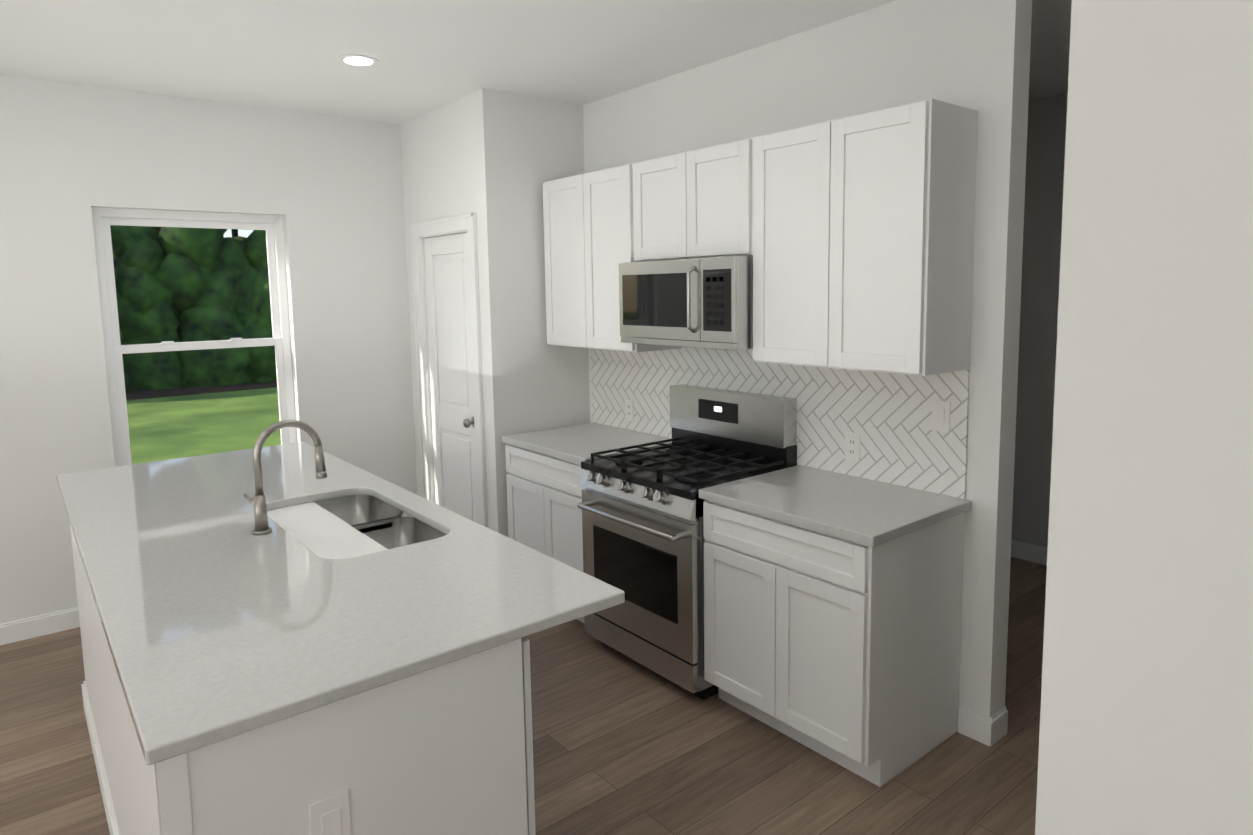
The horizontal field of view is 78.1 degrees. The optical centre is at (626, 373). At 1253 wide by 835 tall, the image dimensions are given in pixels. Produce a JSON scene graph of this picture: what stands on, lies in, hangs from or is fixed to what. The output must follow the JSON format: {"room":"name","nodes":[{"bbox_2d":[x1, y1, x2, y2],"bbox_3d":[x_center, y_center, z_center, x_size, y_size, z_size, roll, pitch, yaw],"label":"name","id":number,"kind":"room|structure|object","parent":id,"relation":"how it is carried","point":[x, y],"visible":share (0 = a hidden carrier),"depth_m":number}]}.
{"room":"kitchen","nodes":[
{"label":"kitchen","id":0,"kind":"room"},
{"bbox_2d":[0,74,415,623],"bbox_3d":[-4.087,0.058,3.040,6.963,2.780,0.160,-6,8,-39],"label":"wall","id":1,"kind":"structure","parent":0,"point":[67,150],"depth_m":4.09},
{"bbox_2d":[91,207,296,466],"bbox_3d":[-2.425,-0.155,4.409,0.947,1.511,0.082,-6,8,-39],"label":"window","id":2,"kind":"structure","parent":1,"relation":"in","point":[104,219],"depth_m":4.30},
{"bbox_2d":[0,540,1047,746],"bbox_3d":[-0.952,1.526,1.431,9.586,0.107,6.494,-6,8,-39],"label":"baseboard","id":3,"kind":"structure","parent":1,"relation":"attached to","point":[983,729],"depth_m":3.88},
{"bbox_2d":[400,88,519,536],"bbox_3d":[-1.029,-0.174,4.685,0.120,2.780,1.067,-6,8,-39],"label":"wall","id":4,"kind":"structure","parent":0,"point":[454,154],"depth_m":4.31},
{"bbox_2d":[410,213,487,527],"bbox_3d":[-1.032,0.145,4.713,0.142,2.141,0.830,-6,8,-39],"label":"door frame","id":5,"kind":"structure","parent":4,"relation":"attached to","point":[422,231],"depth_m":4.66},
{"bbox_2d":[424,232,477,522],"bbox_3d":[-1.068,0.190,4.688,0.107,2.037,0.642,-6,8,-39],"label":"door","id":6,"kind":"structure","parent":4,"relation":"in","point":[449,338],"depth_m":4.70},
{"bbox_2d":[0,557,1046,834],"bbox_3d":[-0.711,1.657,1.148,9.826,0.100,7.574,-6,8,-39],"label":"floor","id":7,"kind":"structure","parent":0,"point":[624,745],"depth_m":2.81},
{"bbox_2d":[56,420,624,834],"bbox_3d":[-1.298,0.787,2.810,1.090,1.288,2.786,-6,8,-39],"label":"kitchen island","id":8,"kind":"object","parent":7,"relation":"on","point":[301,638],"visible":1,"depth_m":1.88},
{"bbox_2d":[505,444,586,623],"bbox_3d":[-0.185,0.821,4.223,0.619,0.876,0.787,-6,8,-39],"label":"base cabinet","id":9,"kind":"object","parent":7,"relation":"on","point":[544,495],"visible":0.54,"depth_m":4.00},
{"bbox_2d":[502,422,671,463],"bbox_3d":[-0.199,0.366,4.168,0.632,0.036,0.788,-6,8,-39],"label":"countertop","id":10,"kind":"structure","parent":9,"relation":"on","point":[579,444],"depth_m":4.11},
{"bbox_2d":[577,384,796,699],"bbox_3d":[0.255,0.715,3.566,0.716,1.215,0.754,-6,8,-39],"label":"range","id":11,"kind":"object","parent":7,"relation":"on","point":[642,531],"visible":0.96,"depth_m":3.41},
{"bbox_2d":[703,500,964,786],"bbox_3d":[0.787,0.935,3.027,0.619,0.876,0.768,-6,8,-39],"label":"base cabinet","id":12,"kind":"object","parent":7,"relation":"on","point":[844,653],"visible":0.98,"depth_m":2.75},
{"bbox_2d":[699,465,970,546],"bbox_3d":[0.781,0.482,2.963,0.632,0.036,0.794,-6,8,-39],"label":"countertop","id":13,"kind":"structure","parent":12,"relation":"on","point":[867,512],"depth_m":2.85},
{"bbox_2d":[0,0,1071,123],"bbox_3d":[-0.759,-1.205,0.834,9.826,0.100,7.574,-6,8,-39],"label":"ceiling","id":14,"kind":"structure","parent":0,"point":[429,55],"depth_m":3.35},
{"bbox_2d":[338,54,378,66],"bbox_3d":[-1.234,-1.441,3.553,0.180,0.007,0.180,-6,8,-39],"label":"recessed light","id":15,"kind":"object","parent":14,"relation":"in","point":[357,60],"visible":0.98,"depth_m":3.54},
{"bbox_2d":[508,93,587,432],"bbox_3d":[-0.470,-0.167,4.539,0.510,2.780,0.137,-6,8,-39],"label":"wall","id":16,"kind":"structure","parent":0,"point":[546,136],"depth_m":4.38},
{"bbox_2d":[584,0,1031,716],"bbox_3d":[0.254,-0.136,4.145,0.120,2.780,3.564,-6,8,-39],"label":"wall","id":17,"kind":"structure","parent":0,"point":[971,54],"depth_m":2.87},
{"bbox_2d":[543,163,680,351],"bbox_3d":[-0.094,-0.601,4.160,0.324,0.916,0.788,-6,8,-39],"label":"upper cabinet","id":18,"kind":"object","parent":17,"relation":"attached to","point":[588,235],"visible":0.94,"depth_m":4.04},
{"bbox_2d":[633,137,753,261],"bbox_3d":[0.391,-0.763,3.534,0.324,0.475,0.762,-6,8,-39],"label":"upper cabinet","id":19,"kind":"object","parent":17,"relation":"attached to","point":[696,203],"visible":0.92,"depth_m":3.39},
{"bbox_2d":[619,256,752,349],"bbox_3d":[0.346,-0.327,3.540,0.454,0.386,0.756,-6,8,-39],"label":"microwave","id":20,"kind":"object","parent":19,"relation":"attached to","point":[701,302],"visible":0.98,"depth_m":3.33},
{"bbox_2d":[591,346,969,498],"bbox_3d":[0.523,0.112,3.738,0.008,0.537,2.323,-6,8,-39],"label":"tile backsplash","id":21,"kind":"structure","parent":17,"relation":"attached to","point":[887,417],"depth_m":3.30},
{"bbox_2d":[625,399,633,420],"bbox_3d":[0.015,0.206,4.369,0.008,0.116,0.072,-6,8,-39],"label":"electrical outlet","id":22,"kind":"object","parent":21,"relation":"attached to","point":[629,409],"visible":1,"depth_m":4.36},
{"bbox_2d":[845,432,859,461],"bbox_3d":[0.944,0.305,3.225,0.008,0.116,0.072,-6,8,-39],"label":"electrical outlet","id":23,"kind":"object","parent":21,"relation":"attached to","point":[852,446],"visible":1,"depth_m":3.22},
{"bbox_2d":[931,400,950,432],"bbox_3d":[1.182,0.160,2.907,0.011,0.116,0.072,-6,8,-39],"label":"light switch","id":24,"kind":"object","parent":21,"relation":"attached to","point":[940,420],"visible":1,"depth_m":2.90},
{"bbox_2d":[753,99,977,375],"bbox_3d":[0.878,-0.487,2.965,0.324,0.916,0.769,-6,8,-39],"label":"upper cabinet","id":25,"kind":"object","parent":17,"relation":"attached to","point":[863,233],"visible":1,"depth_m":2.75},
{"bbox_2d":[1004,0,1252,834],"bbox_3d":[1.272,0.339,-0.345,0.220,2.780,2.696,-6,8,-39],"label":"wall","id":26,"kind":"structure","parent":0,"point":[1110,420],"depth_m":0.56},
{"label":"outside","id":27,"kind":"structure","parent":0,"visible":0},
{"bbox_2d":[126,387,280,463],"bbox_3d":[-9.842,-3.105,48.284,120.000,0.100,77.526,-6,8,-39],"label":"lawn","id":28,"kind":"structure","parent":27,"point":[235,405],"depth_m":11.98},
{"bbox_2d":[126,381,276,399],"bbox_3d":[-9.506,-3.130,47.861,100.000,0.030,51.600,-6,8,-39],"label":"mulch","id":29,"kind":"object","parent":28,"relation":"on","point":[142,394],"depth_m":15.93},
{"bbox_2d":[110,225,276,391],"bbox_3d":[2.332,-2.788,26.179,53.116,6.296,3.859,-6,8,-39],"label":"trees","id":30,"kind":"object","parent":29,"relation":"on","point":[135,263],"depth_m":16.46},
{"bbox_2d":[156,227,246,242],"bbox_3d":[-2.123,-16.112,42.561,65.448,26.753,32.634,-6,8,-39],"label":"pine trees","id":31,"kind":"object","parent":28,"relation":"on","point":[233,231],"depth_m":41.73}
]}

